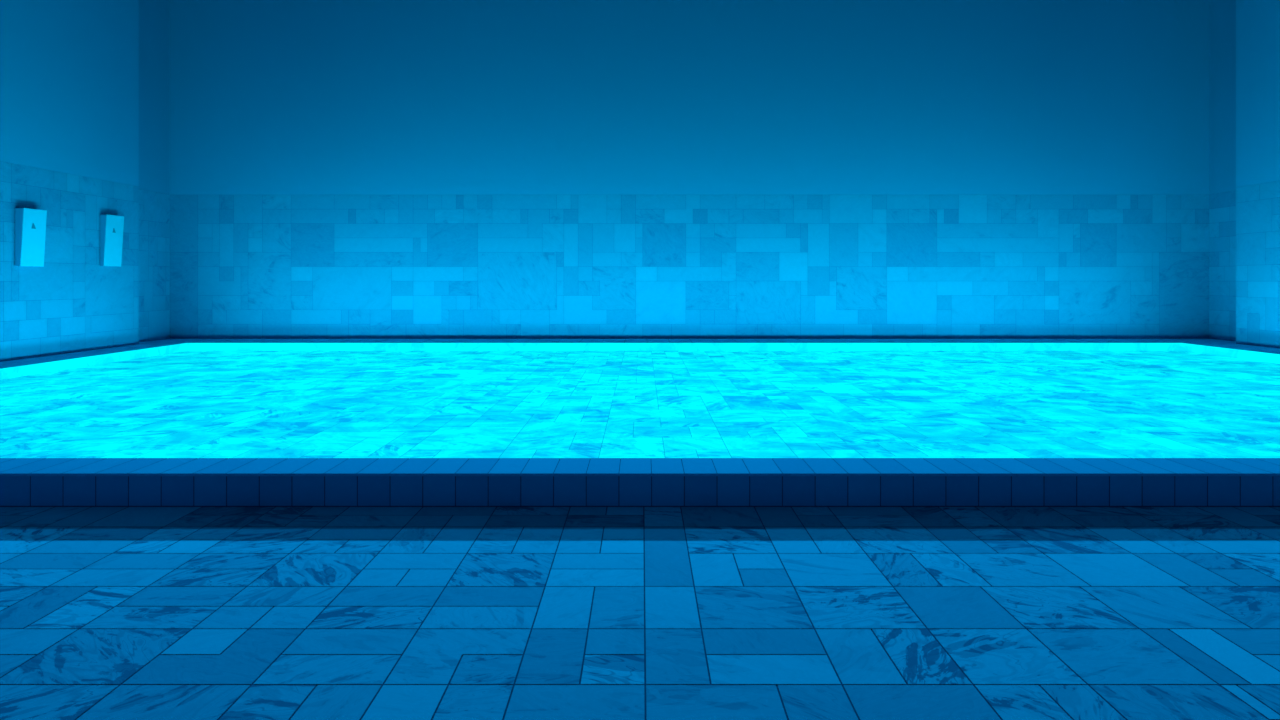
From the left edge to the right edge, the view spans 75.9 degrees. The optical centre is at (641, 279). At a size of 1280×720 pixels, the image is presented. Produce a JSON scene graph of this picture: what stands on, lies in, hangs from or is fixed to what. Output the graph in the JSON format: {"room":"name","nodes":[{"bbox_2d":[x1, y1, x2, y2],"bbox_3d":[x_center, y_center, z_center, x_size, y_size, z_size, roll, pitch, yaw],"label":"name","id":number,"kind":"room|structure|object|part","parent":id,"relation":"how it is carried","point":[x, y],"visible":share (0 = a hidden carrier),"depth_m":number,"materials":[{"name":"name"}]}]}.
{"room":"spa","nodes":[
{"label":"spa","id":0,"kind":"room"},
{"bbox_2d":[0,0,138,361],"bbox_3d":[-12.469,-3.889,13.050,0.262,11.523,14.100,0,0,0],"label":"wall","id":1,"kind":"structure","parent":0,"point":[69,69],"depth_m":17.64,"materials":[{"name":"tile"}]},
{"bbox_2d":[15,208,46,266],"bbox_3d":[-12.243,-0.846,16.430,0.190,1.146,0.628,0,0,0],"label":"dispenser","id":2,"kind":"object","parent":1,"relation":"attached to","point":[30,224],"depth_m":16.32,"materials":[{"name":"white plastic"}]},
{"bbox_3d":[-12.247,-0.846,16.430,0.158,1.138,0.620,0,0,0],"label":"casing","id":3,"kind":"part","parent":2,"relation":"part of","materials":[{"name":"white plastic"}]},
{"bbox_2d":[100,214,123,266],"bbox_3d":[-12.253,-0.905,18.960,0.170,1.178,0.628,0,0,0],"label":"dispenser","id":4,"kind":"object","parent":1,"relation":"attached to","point":[111,226],"depth_m":18.85,"materials":[{"name":"white plastic"}]},
{"bbox_3d":[-12.257,-0.905,18.960,0.138,1.170,0.620,0,0,0],"label":"casing","id":5,"kind":"part","parent":4,"relation":"part of","materials":[{"name":"white plastic"}]},
{"bbox_2d":[139,0,169,341],"bbox_3d":[-12.799,-3.889,21.050,0.262,11.523,1.900,0,0,0],"label":"wall","id":6,"kind":"structure","parent":0,"point":[154,15],"depth_m":21.27,"materials":[{"name":"tile"}]},
{"bbox_2d":[0,507,1279,719],"bbox_3d":[1.215,1.852,1.335,28.800,0.004,10.769,0,0,0],"label":"floor","id":7,"kind":"structure","parent":0,"point":[107,613],"depth_m":4.59,"materials":[{"name":"tile"}]},
{"bbox_2d":[0,351,1279,457],"bbox_3d":[1.060,1.775,13.873,24.880,0.004,13.254,0,0,0],"label":"pool","id":8,"kind":"object","parent":7,"relation":"in","point":[185,404],"visible":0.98,"depth_m":11.58,"materials":[{"name":"blue liquid"}]},
{"bbox_2d":[0,339,1279,475],"bbox_3d":[1.270,1.673,14.382,28.500,0.200,15.437,0,0,0],"label":"pool coping","id":9,"kind":"object","parent":8,"relation":"attached to","point":[52,363],"visible":0.96,"depth_m":7.19,"materials":[{"name":"tile"}]},
{"bbox_2d":[0,476,1279,506],"bbox_3d":[1.270,1.722,6.685,28.500,0.297,0.004,0,0,0],"label":"pool edge","id":10,"kind":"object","parent":9,"relation":"attached to","point":[15,491],"depth_m":6.68,"materials":[{"name":"tile"}]},
{"bbox_2d":[169,0,1208,338],"bbox_3d":[1.270,-3.889,22.119,27.900,11.523,0.262,0,0,0],"label":"wall","id":11,"kind":"structure","parent":0,"point":[340,169],"depth_m":21.99,"materials":[{"name":"tile"}]},
{"bbox_2d":[1209,0,1235,340],"bbox_3d":[15.339,-3.889,21.125,0.262,11.523,1.750,0,0,0],"label":"wall","id":12,"kind":"structure","parent":0,"point":[1222,13],"depth_m":21.45,"materials":[{"name":"tile"}]},
{"bbox_2d":[1236,0,1279,347],"bbox_3d":[14.799,-3.889,13.125,0.262,11.523,14.250,0,0,0],"label":"wall","id":13,"kind":"structure","parent":0,"point":[1257,21],"depth_m":19.51,"materials":[{"name":"tile"}]}
]}

